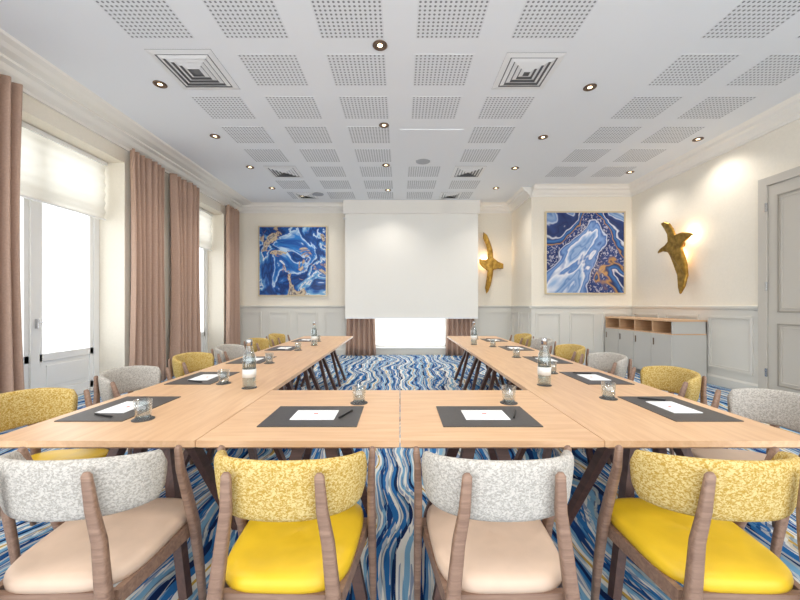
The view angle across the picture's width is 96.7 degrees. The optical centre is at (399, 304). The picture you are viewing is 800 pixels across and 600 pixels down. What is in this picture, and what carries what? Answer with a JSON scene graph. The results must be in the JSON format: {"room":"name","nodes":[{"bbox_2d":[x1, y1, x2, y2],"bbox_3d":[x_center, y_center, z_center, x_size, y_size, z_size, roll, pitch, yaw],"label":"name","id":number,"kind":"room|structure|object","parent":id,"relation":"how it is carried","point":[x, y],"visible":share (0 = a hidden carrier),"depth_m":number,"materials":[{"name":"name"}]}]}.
{"room":"conference room","nodes":[
{"label":"conference room","id":0,"kind":"room"},
{"bbox_2d":[22,93,225,375],"bbox_3d":[-4.510,-0.660,4.150,0.500,3.920,10.700,0,0,0],"label":"wall","id":1,"kind":"structure","parent":0,"point":[115,231],"depth_m":5.50,"materials":[{"name":"beige paint"}]},
{"bbox_2d":[0,74,24,428],"bbox_3d":[-4.129,-0.547,3.480,0.185,3.685,0.768,0,0,0],"label":"curtain","id":2,"kind":"object","parent":1,"relation":"hanging from","point":[11,93],"visible":0.91,"depth_m":3.70,"materials":[{"name":"fabric"}]},
{"bbox_2d":[20,197,98,394],"bbox_3d":[-4.673,-0.450,4.525,0.155,3.500,1.950,0,0,0],"label":"door","id":3,"kind":"structure","parent":1,"relation":"in","point":[76,369],"depth_m":4.68,"materials":[{"name":"white paint"}]},
{"bbox_2d":[20,121,106,219],"bbox_3d":[-4.535,-1.745,4.525,0.070,0.890,1.890,0,0,0],"label":"blind","id":4,"kind":"object","parent":1,"relation":"attached to","point":[53,172],"visible":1,"depth_m":4.75,"materials":[{"name":"white fabric"}]},
{"bbox_2d":[0,28,251,209],"bbox_3d":[-4.020,-2.510,4.050,0.480,0.220,10.500,0,0,0],"label":"trim","id":5,"kind":"structure","parent":1,"relation":"attached to","point":[41,80],"depth_m":4.69,"materials":[{"name":"white paint"}]},
{"bbox_2d":[129,148,165,380],"bbox_3d":[-4.129,-0.547,5.810,0.183,3.685,0.787,0,0,0],"label":"curtain","id":6,"kind":"object","parent":1,"relation":"hanging from","point":[147,177],"visible":0.89,"depth_m":5.80,"materials":[{"name":"fabric"}]},
{"bbox_2d":[169,173,200,375],"bbox_3d":[-4.130,-0.547,6.860,0.183,3.685,0.887,0,0,0],"label":"curtain","id":7,"kind":"object","parent":1,"relation":"hanging from","point":[185,326],"visible":0.94,"depth_m":6.77,"materials":[{"name":"fabric"}]},
{"bbox_2d":[201,248,207,352],"bbox_3d":[-4.673,-0.450,7.850,0.155,3.500,1.500,0,0,0],"label":"window","id":8,"kind":"structure","parent":1,"relation":"in","point":[204,253],"depth_m":8.48,"materials":[{"name":"white glass"}]},
{"bbox_2d":[199,207,212,250],"bbox_3d":[-4.535,-1.745,7.850,0.070,0.890,1.440,0,0,0],"label":"blind","id":9,"kind":"object","parent":1,"relation":"attached to","point":[205,217],"visible":0.34,"depth_m":8.28,"materials":[{"name":"white fabric"}]},
{"bbox_2d":[226,204,239,344],"bbox_3d":[-4.130,-0.547,8.775,0.186,3.685,0.658,0,0,0],"label":"curtain","id":10,"kind":"object","parent":1,"relation":"hanging from","point":[232,215],"visible":0.88,"depth_m":8.72,"materials":[{"name":"fabric"}]},
{"bbox_2d":[239,213,511,354],"bbox_3d":[0.580,-0.660,9.500,9.680,3.920,0.400,0,0,0],"label":"wall","id":11,"kind":"structure","parent":0,"point":[497,226],"depth_m":9.30,"materials":[{"name":"white paint"}]},
{"bbox_2d":[258,226,326,295],"bbox_3d":[-2.795,-1.145,9.272,1.790,1.830,0.050,0,0,0],"label":"painting","id":12,"kind":"object","parent":11,"relation":"attached to","point":[292,260],"visible":1,"depth_m":9.26,"materials":[{"name":"blue paint"}]},
{"bbox_2d":[240,305,346,348],"bbox_3d":[-2.805,0.655,9.277,2.910,1.290,0.045,0,0,0],"label":"trim","id":13,"kind":"structure","parent":11,"relation":"attached to","point":[256,321],"depth_m":9.29,"materials":[{"name":"white paint"}]},
{"bbox_2d":[246,349,345,354],"bbox_3d":[-2.805,1.220,9.285,2.910,0.160,0.030,0,0,0],"label":"baseboard","id":14,"kind":"structure","parent":11,"relation":"attached to","point":[338,351],"depth_m":9.27,"materials":[{"name":"white paint"}]},
{"bbox_2d":[239,202,510,212],"bbox_3d":[-0.670,-2.510,9.190,7.180,0.220,0.220,0,0,0],"label":"trim","id":15,"kind":"structure","parent":11,"relation":"attached to","point":[255,207],"depth_m":9.20,"materials":[{"name":"white paint"}]},
{"bbox_2d":[375,319,445,348],"bbox_3d":[0.280,-0.430,9.465,2.000,3.140,0.350,0,0,0],"label":"window","id":16,"kind":"structure","parent":11,"relation":"in","point":[377,346],"depth_m":9.56,"materials":[{"name":"white paint"}]},
{"bbox_2d":[479,232,502,292],"bbox_3d":[2.352,-1.076,9.199,0.612,1.561,0.220,0,0,-12],"label":"wall sconce","id":17,"kind":"object","parent":11,"relation":"attached to","point":[490,264],"visible":1,"depth_m":9.14,"materials":[{"name":"gold metal"}]},
{"bbox_2d":[475,305,510,339],"bbox_3d":[2.435,0.655,9.277,0.970,1.290,0.045,0,0,0],"label":"wainscoting","id":18,"kind":"structure","parent":11,"relation":"attached to","point":[493,320],"depth_m":9.29,"materials":[{"name":"white paint"}]},
{"bbox_3d":[0.265,-2.220,9.195,3.430,0.040,0.210,0,0,0],"label":"rail","id":19,"kind":"object","parent":11,"relation":"attached to","visible":0},
{"bbox_2d":[346,319,375,355],"bbox_3d":[-1.010,-0.448,9.131,0.787,3.485,0.145,0,0,0],"label":"curtain","id":20,"kind":"object","parent":19,"relation":"hanging from","point":[363,342],"visible":0.32,"depth_m":9.12,"materials":[{"name":"fabric"}]},
{"bbox_2d":[445,319,474,355],"bbox_3d":[1.550,-0.448,9.129,0.768,3.485,0.147,0,0,0],"label":"curtain","id":21,"kind":"object","parent":19,"relation":"hanging from","point":[454,327],"visible":0.21,"depth_m":9.12,"materials":[{"name":"fabric"}]},
{"bbox_2d":[0,0,799,201],"bbox_3d":[0.245,-2.674,4.300,10.210,0.132,11.000,0,0,0],"label":"ceiling","id":22,"kind":"structure","parent":0,"point":[314,95],"depth_m":4.11,"materials":[{"name":"white paint"}]},
{"bbox_2d":[152,80,167,88],"bbox_3d":[-2.845,-2.613,4.216,0.150,0.014,0.150,0,0,0],"label":"recessed light","id":23,"kind":"object","parent":22,"relation":"in","point":[160,84],"visible":1,"depth_m":4.22,"materials":[{"name":"brown metal"}]},
{"bbox_2d":[144,49,239,89],"bbox_3d":[-2.280,-2.609,3.980,0.680,0.022,0.680,0,0,0],"label":"ceiling vent","id":24,"kind":"object","parent":22,"relation":"in","point":[192,69],"visible":1,"depth_m":3.92,"materials":[{"name":"grey metal"}]},
{"bbox_2d":[210,134,219,138],"bbox_3d":[-2.868,-2.613,5.513,0.150,0.014,0.150,0,0,0],"label":"recessed light","id":25,"kind":"object","parent":22,"relation":"in","point":[215,136],"visible":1,"depth_m":5.51,"materials":[{"name":"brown metal"}]},
{"bbox_2d":[263,166,303,177],"bbox_3d":[-2.280,-2.609,7.000,0.600,0.022,0.600,0,0,0],"label":"ceiling vent","id":26,"kind":"object","parent":22,"relation":"in","point":[275,171],"visible":1,"depth_m":6.97,"materials":[{"name":"grey metal"}]},
{"bbox_2d":[292,192,318,198],"bbox_3d":[-2.250,-2.609,8.500,0.500,0.022,0.500,0,0,0],"label":"ceiling vent","id":27,"kind":"object","parent":22,"relation":"in","point":[305,194],"visible":1,"depth_m":8.44,"materials":[{"name":"grey metal"}]},
{"bbox_2d":[373,40,386,50],"bbox_3d":[-0.202,-2.613,3.583,0.150,0.014,0.150,0,0,0],"label":"recessed light","id":28,"kind":"object","parent":22,"relation":"in","point":[379,45],"visible":1,"depth_m":3.58,"materials":[{"name":"brown metal"}]},
{"bbox_2d":[379,123,388,127],"bbox_3d":[-0.233,-2.613,5.176,0.150,0.014,0.150,0,0,0],"label":"recessed light","id":29,"kind":"object","parent":22,"relation":"in","point":[382,125],"visible":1,"depth_m":5.18,"materials":[{"name":"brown metal"}]},
{"bbox_2d":[343,200,479,318],"bbox_3d":[0.290,-1.137,8.930,3.420,2.965,0.120,0,0,0],"label":"projection screen","id":30,"kind":"object","parent":22,"relation":"hanging from","point":[405,259],"visible":1,"depth_m":8.93,"materials":[{"name":"white fabric"}]},
{"bbox_2d":[416,159,429,163],"bbox_3d":[0.418,-2.612,6.470,0.260,0.016,0.260,0,0,0],"label":"ceiling speaker","id":31,"kind":"object","parent":22,"relation":"attached to","point":[421,161],"depth_m":6.46},
{"bbox_2d":[439,192,461,198],"bbox_3d":[1.200,-2.609,8.500,0.500,0.022,0.500,0,0,0],"label":"ceiling vent","id":32,"kind":"object","parent":22,"relation":"in","point":[443,195],"visible":1,"depth_m":8.45,"materials":[{"name":"grey metal"}]},
{"bbox_2d":[451,166,486,177],"bbox_3d":[1.340,-2.609,7.000,0.600,0.022,0.600,0,0,0],"label":"ceiling vent","id":33,"kind":"object","parent":22,"relation":"in","point":[459,171],"visible":1,"depth_m":6.97,"materials":[{"name":"grey metal"}]},
{"bbox_2d":[492,53,565,88],"bbox_3d":[1.420,-2.609,4.000,0.620,0.022,0.620,0,0,0],"label":"ceiling vent","id":34,"kind":"object","parent":22,"relation":"in","point":[517,70],"visible":1,"depth_m":3.95,"materials":[{"name":"grey metal"}]},
{"bbox_2d":[538,135,547,139],"bbox_3d":[2.230,-2.613,5.546,0.150,0.014,0.150,0,0,0],"label":"recessed light","id":35,"kind":"object","parent":22,"relation":"in","point":[542,137],"visible":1,"depth_m":5.54,"materials":[{"name":"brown metal"}]},
{"bbox_2d":[583,83,596,90],"bbox_3d":[2.284,-2.613,4.274,0.150,0.014,0.150,0,0,0],"label":"recessed light","id":36,"kind":"object","parent":22,"relation":"in","point":[592,86],"visible":1,"depth_m":4.27,"materials":[{"name":"brown metal"}]},
{"bbox_2d":[692,137,703,141],"bbox_3d":[4.703,-2.613,5.612,0.150,0.014,0.150,0,0,0],"label":"recessed light","id":37,"kind":"object","parent":22,"relation":"in","point":[697,138],"visible":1,"depth_m":5.61,"materials":[{"name":"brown metal"}]},
{"bbox_2d":[0,355,799,599],"bbox_3d":[0.245,1.350,4.300,10.210,0.100,11.000,0,0,0],"label":"floor","id":38,"kind":"structure","parent":0,"point":[394,467],"depth_m":2.27,"materials":[{"name":"carpet"}]},
{"bbox_2d":[0,388,109,564],"bbox_3d":[-1.922,0.887,1.881,0.549,0.830,0.574,0,0,3],"label":"chair","id":39,"kind":"object","parent":38,"relation":"on","point":[28,407],"visible":0.56,"depth_m":1.99,"materials":[{"name":"yellow fabric"}]},
{"bbox_2d":[0,445,206,599],"bbox_3d":[-1.084,0.887,1.283,0.574,0.830,0.549,0,0,-2],"label":"chair","id":40,"kind":"object","parent":38,"relation":"on","point":[108,519],"visible":1,"depth_m":1.14,"materials":[{"name":"fabric"}]},
{"bbox_2d":[86,365,193,464],"bbox_3d":[-1.922,0.887,2.650,0.549,0.830,0.574,0,0,0],"label":"chair","id":41,"kind":"object","parent":38,"relation":"on","point":[110,384],"visible":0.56,"depth_m":2.71,"materials":[{"name":"fabric"}]},
{"bbox_2d":[0,369,302,599],"bbox_3d":[-1.260,0.930,2.248,0.856,0.761,1.616,0,0,0],"label":"conference table","id":42,"kind":"object","parent":38,"relation":"on","point":[200,409],"visible":0.61,"depth_m":1.71,"materials":[{"name":"brown wood"}]},
{"bbox_2d":[54,396,180,421],"bbox_3d":[-1.470,0.548,1.900,0.320,0.004,0.450,0,0,0],"label":"desk pad","id":43,"kind":"object","parent":42,"relation":"on","point":[88,415],"visible":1,"depth_m":1.82,"materials":[{"name":"grey leather"}]},
{"bbox_2d":[94,413,112,416],"bbox_3d":[-1.460,0.541,1.750,0.140,0.009,0.009,0,0,21],"label":"pen","id":44,"kind":"object","parent":43,"relation":"on","point":[100,414],"visible":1,"depth_m":1.74,"materials":[{"name":"black plastic"}]},
{"bbox_2d":[95,401,149,412],"bbox_3d":[-1.468,0.544,1.900,0.145,0.003,0.210,0,0,0],"label":"notepad","id":45,"kind":"object","parent":43,"relation":"on","point":[126,406],"visible":0.89,"depth_m":1.88,"materials":[{"name":"white paper"}]},
{"bbox_2d":[131,416,154,422],"bbox_3d":[-1.235,0.548,1.710,0.096,0.003,0.096,0,0,0],"label":"coaster","id":46,"kind":"object","parent":42,"relation":"on","point":[145,419],"visible":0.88,"depth_m":1.70,"materials":[{"name":"grey leather"}]},
{"bbox_2d":[133,398,152,420],"bbox_3d":[-1.235,0.501,1.710,0.076,0.092,0.076,0,0,0],"label":"water glass","id":47,"kind":"object","parent":46,"relation":"on","point":[151,400],"visible":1,"depth_m":1.70,"materials":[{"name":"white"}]},
{"bbox_2d":[164,372,238,384],"bbox_3d":[-1.470,0.548,2.680,0.320,0.004,0.450,0,0,0],"label":"desk pad","id":48,"kind":"object","parent":42,"relation":"on","point":[183,381],"visible":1,"depth_m":2.57,"materials":[{"name":"grey leather"}]},
{"bbox_2d":[189,374,221,379],"bbox_3d":[-1.468,0.544,2.680,0.145,0.003,0.210,0,0,0],"label":"notepad","id":49,"kind":"object","parent":48,"relation":"on","point":[204,376],"visible":1,"depth_m":2.66,"materials":[{"name":"white paper"}]},
{"bbox_2d":[241,386,256,389],"bbox_3d":[-1.000,0.548,2.360,0.096,0.003,0.096,0,0,0],"label":"coaster","id":50,"kind":"object","parent":42,"relation":"on","point":[245,387],"visible":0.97,"depth_m":2.36,"materials":[{"name":"grey leather"}]},
{"bbox_2d":[242,339,255,388],"bbox_3d":[-1.000,0.387,2.360,0.088,0.320,0.088,0,0,0],"label":"water bottle","id":51,"kind":"object","parent":50,"relation":"on","point":[250,372],"visible":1,"depth_m":2.34,"materials":[{"name":"clear glass"}]},
{"bbox_2d":[168,352,221,450],"bbox_3d":[-1.922,0.887,3.451,0.549,0.830,0.574,0,0,3],"label":"chair","id":52,"kind":"object","parent":38,"relation":"on","point":[183,364],"visible":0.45,"depth_m":3.53,"materials":[{"name":"yellow fabric"}]},
{"bbox_2d":[211,344,251,363],"bbox_3d":[-1.922,0.887,4.201,0.549,0.830,0.574,0,0,3],"label":"chair","id":53,"kind":"object","parent":38,"relation":"on","point":[227,352],"visible":0.35,"depth_m":4.32,"materials":[{"name":"fabric"}]},
{"bbox_2d":[244,338,285,389],"bbox_3d":[-1.922,0.887,5.050,0.549,0.830,0.574,0,0,1],"label":"chair","id":54,"kind":"object","parent":38,"relation":"on","point":[259,344],"visible":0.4,"depth_m":5.20,"materials":[{"name":"yellow fabric"}]},
{"bbox_2d":[205,347,336,449],"bbox_3d":[-1.260,0.930,3.868,0.856,0.761,1.616,0,0,0],"label":"conference table","id":55,"kind":"object","parent":38,"relation":"on","point":[305,359],"visible":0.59,"depth_m":3.67,"materials":[{"name":"brown wood"}]},
{"bbox_2d":[226,356,276,363],"bbox_3d":[-1.470,0.548,3.550,0.320,0.004,0.450,0,0,0],"label":"desk pad","id":56,"kind":"object","parent":55,"relation":"on","point":[238,361],"visible":0.86,"depth_m":3.50,"materials":[{"name":"grey leather"}]},
{"bbox_2d":[243,358,262,360],"bbox_3d":[-1.468,0.544,3.550,0.145,0.003,0.210,0,0,0],"label":"notepad","id":57,"kind":"object","parent":56,"relation":"on","point":[248,359],"visible":0.96,"depth_m":3.54,"materials":[{"name":"white paper"}]},
{"bbox_2d":[264,346,300,350],"bbox_3d":[-1.470,0.548,4.500,0.320,0.004,0.450,0,0,0],"label":"desk pad","id":58,"kind":"object","parent":55,"relation":"on","point":[276,347],"visible":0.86,"depth_m":4.46,"materials":[{"name":"grey leather"}]},
{"bbox_2d":[266,333,300,380],"bbox_3d":[-1.922,0.887,5.849,0.549,0.830,0.574,0,0,-2],"label":"chair","id":59,"kind":"object","parent":38,"relation":"on","point":[278,339],"visible":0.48,"depth_m":5.94,"materials":[{"name":"yellow fabric"}]},
{"bbox_2d":[206,445,376,599],"bbox_3d":[-0.375,0.887,1.283,0.574,0.830,0.549,0,0,1],"label":"chair","id":60,"kind":"object","parent":38,"relation":"on","point":[306,532],"visible":1,"depth_m":1.10,"materials":[{"name":"yellow fabric"}]},
{"bbox_2d":[196,390,399,599],"bbox_3d":[-0.415,0.930,1.868,0.826,0.761,0.856,0,0,0],"label":"conference table","id":61,"kind":"object","parent":38,"relation":"on","point":[378,426],"visible":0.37,"depth_m":1.61,"materials":[{"name":"brown wood"}]},
{"bbox_2d":[257,406,363,426],"bbox_3d":[-0.420,0.548,1.760,0.450,0.004,0.320,0,0,0],"label":"desk pad","id":62,"kind":"object","parent":61,"relation":"on","point":[280,417],"visible":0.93,"depth_m":1.71,"materials":[{"name":"grey leather"}]},
{"bbox_2d":[290,410,338,419],"bbox_3d":[-0.420,0.544,1.762,0.210,0.003,0.145,0,0,0],"label":"notepad","id":63,"kind":"object","parent":62,"relation":"on","point":[300,414],"visible":1,"depth_m":1.75,"materials":[{"name":"white paper"}]},
{"bbox_2d":[350,400,367,404],"bbox_3d":[-0.230,0.548,1.995,0.096,0.003,0.096,0,0,0],"label":"coaster","id":64,"kind":"object","parent":61,"relation":"on","point":[366,402],"visible":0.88,"depth_m":1.98,"materials":[{"name":"grey leather"}]},
{"bbox_2d":[352,386,365,403],"bbox_3d":[-0.230,0.501,1.995,0.076,0.092,0.076,0,0,0],"label":"water glass","id":65,"kind":"object","parent":64,"relation":"on","point":[364,391],"visible":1,"depth_m":1.98,"materials":[{"name":"clear glass"}]},
{"bbox_2d":[273,336,352,389],"bbox_3d":[-1.260,0.930,5.488,0.856,0.761,1.616,0,0,0],"label":"conference table","id":66,"kind":"object","parent":38,"relation":"on","point":[326,341],"visible":0.56,"depth_m":5.25,"materials":[{"name":"brown wood"}]},
{"bbox_3d":[-1.170,0.548,4.850,0.096,0.003,0.096,0,0,0],"label":"coaster","id":67,"kind":"object","parent":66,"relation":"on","visible":0},
{"bbox_2d":[311,322,317,339],"bbox_3d":[-1.170,0.387,4.850,0.088,0.320,0.088,0,0,0],"label":"water bottle","id":68,"kind":"object","parent":67,"relation":"on","point":[314,323],"visible":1,"depth_m":4.82,"materials":[{"name":"clear glass"}]},
{"bbox_2d":[447,336,526,389],"bbox_3d":[1.260,0.930,5.488,0.856,0.761,1.616,0,0,0],"label":"conference table","id":69,"kind":"object","parent":38,"relation":"on","point":[462,341],"visible":0.56,"depth_m":5.26,"materials":[{"name":"brown wood"}]},
{"bbox_2d":[482,339,507,341],"bbox_3d":[1.460,0.548,5.550,0.320,0.004,0.450,0,0,0],"label":"desk pad","id":70,"kind":"object","parent":69,"relation":"on","point":[486,340],"visible":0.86,"depth_m":5.47,"materials":[{"name":"grey leather"}]},
{"bbox_3d":[1.030,0.548,4.950,0.096,0.003,0.096,0,0,0],"label":"coaster","id":71,"kind":"object","parent":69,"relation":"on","visible":0},
{"bbox_2d":[471,321,476,344],"bbox_3d":[1.030,0.387,4.950,0.088,0.320,0.088,0,0,0],"label":"water bottle","id":72,"kind":"object","parent":71,"relation":"on","point":[474,337],"visible":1,"depth_m":4.93,"materials":[{"name":"clear glass"}]},
{"bbox_2d":[413,445,579,599],"bbox_3d":[0.335,0.887,1.283,0.574,0.830,0.549,0,0,-1],"label":"chair","id":73,"kind":"object","parent":38,"relation":"on","point":[485,537],"visible":1,"depth_m":1.10,"materials":[{"name":"fabric"}]},
{"bbox_2d":[400,390,603,599],"bbox_3d":[0.415,0.930,1.868,0.826,0.761,0.856,0,0,0],"label":"conference table","id":74,"kind":"object","parent":38,"relation":"on","point":[421,426],"visible":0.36,"depth_m":1.64,"materials":[{"name":"brown wood"}]},
{"bbox_2d":[436,406,542,426],"bbox_3d":[0.420,0.548,1.760,0.450,0.004,0.320,0,0,0],"label":"desk pad","id":75,"kind":"object","parent":74,"relation":"on","point":[450,416],"visible":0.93,"depth_m":1.71,"materials":[{"name":"grey leather"}]},
{"bbox_2d":[461,410,509,419],"bbox_3d":[0.420,0.544,1.762,0.210,0.003,0.145,0,0,0],"label":"notepad","id":76,"kind":"object","parent":75,"relation":"on","point":[468,414],"visible":1,"depth_m":1.75,"materials":[{"name":"white paper"}]},
{"bbox_2d":[500,400,517,404],"bbox_3d":[0.610,0.548,1.995,0.096,0.003,0.096,0,0,0],"label":"coaster","id":77,"kind":"object","parent":74,"relation":"on","point":[501,402],"visible":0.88,"depth_m":1.98,"materials":[{"name":"grey leather"}]},
{"bbox_2d":[502,385,515,403],"bbox_3d":[0.610,0.501,1.995,0.076,0.092,0.076,0,0,0],"label":"water glass","id":78,"kind":"object","parent":77,"relation":"on","point":[514,393],"visible":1,"depth_m":1.98,"materials":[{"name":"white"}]},
{"bbox_2d":[499,333,533,380],"bbox_3d":[1.922,0.887,5.850,0.549,0.830,0.574,0,0,1],"label":"chair","id":79,"kind":"object","parent":38,"relation":"on","point":[521,338],"visible":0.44,"depth_m":5.96,"materials":[{"name":"yellow fabric"}]},
{"bbox_2d":[463,347,594,449],"bbox_3d":[1.260,0.930,3.868,0.856,0.761,1.616,0,0,0],"label":"conference table","id":80,"kind":"object","parent":38,"relation":"on","point":[495,358],"visible":0.48,"depth_m":3.67,"materials":[{"name":"brown wood"}]},
{"bbox_2d":[498,346,534,350],"bbox_3d":[1.460,0.548,4.500,0.320,0.004,0.450,0,0,0],"label":"desk pad","id":81,"kind":"object","parent":80,"relation":"on","point":[503,347],"visible":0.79,"depth_m":4.36,"materials":[{"name":"grey leather"}]},
{"bbox_2d":[522,356,572,363],"bbox_3d":[1.460,0.548,3.550,0.320,0.004,0.450,0,0,0],"label":"desk pad","id":82,"kind":"object","parent":80,"relation":"on","point":[559,361],"visible":0.79,"depth_m":3.50,"materials":[{"name":"grey leather"}]},
{"bbox_2d":[536,358,555,360],"bbox_3d":[1.458,0.544,3.550,0.145,0.003,0.210,0,0,0],"label":"notepad","id":83,"kind":"object","parent":82,"relation":"on","point":[541,359],"visible":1,"depth_m":3.54,"materials":[{"name":"white paper"}]},
{"bbox_2d":[514,338,555,386],"bbox_3d":[1.922,0.887,5.050,0.549,0.830,0.574,0,0,-1],"label":"chair","id":84,"kind":"object","parent":38,"relation":"on","point":[536,342],"visible":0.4,"depth_m":5.08,"materials":[{"name":"fabric"}]},
{"bbox_2d":[548,344,588,365],"bbox_3d":[1.922,0.887,4.201,0.549,0.830,0.574,0,0,-3],"label":"chair","id":85,"kind":"object","parent":38,"relation":"on","point":[572,352],"visible":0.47,"depth_m":4.31,"materials":[{"name":"yellow fabric"}]},
{"bbox_2d":[579,352,631,449],"bbox_3d":[1.923,0.887,3.450,0.549,0.830,0.574,0,0,-1],"label":"chair","id":86,"kind":"object","parent":38,"relation":"on","point":[616,364],"visible":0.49,"depth_m":3.53,"materials":[{"name":"fabric"}]},
{"bbox_2d":[497,369,799,599],"bbox_3d":[1.260,0.930,2.248,0.856,0.761,1.616,0,0,0],"label":"conference table","id":87,"kind":"object","parent":38,"relation":"on","point":[631,426],"visible":0.64,"depth_m":1.71,"materials":[{"name":"brown wood"}]},
{"bbox_2d":[537,383,551,386],"bbox_3d":[0.990,0.548,2.440,0.096,0.003,0.096,0,0,0],"label":"coaster","id":88,"kind":"object","parent":87,"relation":"on","point":[543,384],"visible":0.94,"depth_m":2.42,"materials":[{"name":"grey leather"}]},
{"bbox_2d":[537,338,550,385],"bbox_3d":[0.990,0.387,2.440,0.088,0.320,0.088,0,0,0],"label":"water bottle","id":89,"kind":"object","parent":88,"relation":"on","point":[542,370],"visible":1,"depth_m":2.42,"materials":[{"name":"clear glass"}]},
{"bbox_2d":[560,372,634,384],"bbox_3d":[1.460,0.548,2.680,0.320,0.004,0.450,0,0,0],"label":"desk pad","id":90,"kind":"object","parent":87,"relation":"on","point":[613,380],"visible":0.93,"depth_m":2.57,"materials":[{"name":"grey leather"}]},
{"bbox_2d":[577,374,609,379],"bbox_3d":[1.458,0.544,2.680,0.145,0.003,0.210,0,0,0],"label":"notepad","id":91,"kind":"object","parent":90,"relation":"on","point":[587,376],"visible":1,"depth_m":2.66,"materials":[{"name":"white paper"}]},
{"bbox_2d":[599,396,617,400],"bbox_3d":[1.225,0.548,2.090,0.096,0.003,0.096,0,0,0],"label":"coaster","id":92,"kind":"object","parent":87,"relation":"on","point":[600,397],"visible":0.92,"depth_m":2.08,"materials":[{"name":"grey leather"}]},
{"bbox_2d":[601,381,615,398],"bbox_3d":[1.225,0.501,2.090,0.076,0.092,0.076,0,0,0],"label":"water glass","id":93,"kind":"object","parent":92,"relation":"on","point":[601,381],"visible":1,"depth_m":2.09,"materials":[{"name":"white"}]},
{"bbox_2d":[618,396,743,421],"bbox_3d":[1.460,0.548,1.900,0.320,0.004,0.450,0,0,0],"label":"desk pad","id":94,"kind":"object","parent":87,"relation":"on","point":[708,415],"visible":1,"depth_m":1.81,"materials":[{"name":"grey leather"}]},
{"bbox_2d":[637,397,665,400],"bbox_3d":[1.450,0.541,2.050,0.140,0.009,0.009,0,0,21],"label":"pen","id":95,"kind":"object","parent":94,"relation":"on","point":[637,397],"visible":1,"depth_m":2.05,"materials":[{"name":"black plastic"}]},
{"bbox_2d":[646,401,702,412],"bbox_3d":[1.458,0.544,1.900,0.145,0.003,0.210,0,0,0],"label":"notepad","id":96,"kind":"object","parent":94,"relation":"on","point":[671,406],"visible":1,"depth_m":1.88,"materials":[{"name":"white paper"}]},
{"bbox_2d":[605,316,706,378],"bbox_3d":[4.790,0.775,6.855,0.600,1.050,1.930,0,0,0],"label":"credenza","id":97,"kind":"object","parent":38,"relation":"on","point":[648,341],"visible":0.84,"depth_m":6.28,"materials":[{"name":"grey wood"}]},
{"bbox_2d":[607,366,706,463],"bbox_3d":[1.922,0.887,2.649,0.549,0.830,0.574,0,0,2],"label":"chair","id":98,"kind":"object","parent":38,"relation":"on","point":[687,383],"visible":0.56,"depth_m":2.71,"materials":[{"name":"yellow fabric"}]},
{"bbox_2d":[591,445,799,599],"bbox_3d":[1.074,0.887,1.283,0.574,0.830,0.549,0,0,2],"label":"chair","id":99,"kind":"object","parent":38,"relation":"on","point":[686,524],"visible":1,"depth_m":1.13,"materials":[{"name":"yellow fabric"}]},
{"bbox_2d":[691,388,799,558],"bbox_3d":[1.922,0.887,1.879,0.549,0.830,0.574,0,0,3],"label":"chair","id":100,"kind":"object","parent":38,"relation":"on","point":[776,408],"visible":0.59,"depth_m":1.99,"materials":[{"name":"fabric"}]},
{"bbox_2d":[512,197,631,304],"bbox_3d":[4.135,-0.660,8.600,2.430,3.920,1.400,0,0,0],"label":"wall","id":101,"kind":"structure","parent":0,"point":[528,220],"depth_m":7.90,"materials":[{"name":"beige paint"}]},
{"bbox_2d":[510,305,530,347],"bbox_3d":[2.897,0.655,8.600,0.045,1.290,1.400,0,0,0],"label":"wainscoting","id":102,"kind":"structure","parent":101,"relation":"attached to","point":[520,314],"depth_m":8.58,"materials":[{"name":"white paint"}]},
{"bbox_2d":[506,184,630,212],"bbox_3d":[3.925,-2.510,8.490,2.450,0.220,1.620,0,0,0],"label":"trim","id":103,"kind":"structure","parent":101,"relation":"attached to","point":[523,194],"depth_m":7.83,"materials":[{"name":"white paint"}]},
{"bbox_2d":[531,305,631,355],"bbox_3d":[4.035,0.655,7.878,2.230,1.290,0.045,0,0,0],"label":"trim","id":104,"kind":"structure","parent":101,"relation":"attached to","point":[584,325],"depth_m":7.89,"materials":[{"name":"white paint"}]},
{"bbox_2d":[545,211,625,293],"bbox_3d":[4.095,-1.155,7.872,1.770,1.830,0.050,0,0,0],"label":"painting","id":105,"kind":"object","parent":101,"relation":"attached to","point":[585,251],"visible":1,"depth_m":7.86,"materials":[{"name":"blue paint"}]},
{"bbox_2d":[632,119,799,305],"bbox_3d":[5.250,-0.660,3.350,0.200,3.920,9.100,0,0,0],"label":"wall","id":106,"kind":"structure","parent":0,"point":[716,200],"depth_m":5.90,"materials":[{"name":"beige paint"}]},
{"bbox_2d":[658,222,693,293],"bbox_3d":[5.048,-0.882,6.498,0.218,1.374,0.842,0,0,7],"label":"wall sconce","id":107,"kind":"object","parent":106,"relation":"attached to","point":[675,243],"visible":1,"depth_m":6.37,"materials":[{"name":"gold metal"}]},
{"bbox_2d":[631,305,757,383],"bbox_3d":[5.128,0.655,6.490,0.045,1.290,2.820,0,0,0],"label":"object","id":108,"kind":"structure","parent":106,"relation":"attached to","point":[732,331],"depth_m":5.58,"materials":[{"name":"white paint"}]},
{"bbox_2d":[629,93,799,196],"bbox_3d":[5.040,-2.510,3.350,0.220,0.220,9.100,0,0,0],"label":"trim","id":109,"kind":"structure","parent":106,"relation":"attached to","point":[786,112],"depth_m":5.49,"materials":[{"name":"white paint"}]},
{"bbox_2d":[707,373,757,388],"bbox_3d":[5.135,1.220,6.490,0.030,0.160,2.820,0,0,0],"label":"baseboard","id":110,"kind":"structure","parent":106,"relation":"attached to","point":[717,380],"depth_m":5.54,"materials":[{"name":"white paint"}]},
{"bbox_2d":[758,166,799,393],"bbox_3d":[5.155,-0.237,3.975,0.190,3.075,2.186,0,0,0],"label":"door","id":111,"kind":"structure","parent":106,"relation":"in","point":[778,194],"depth_m":4.80,"materials":[{"name":"beige paint"}]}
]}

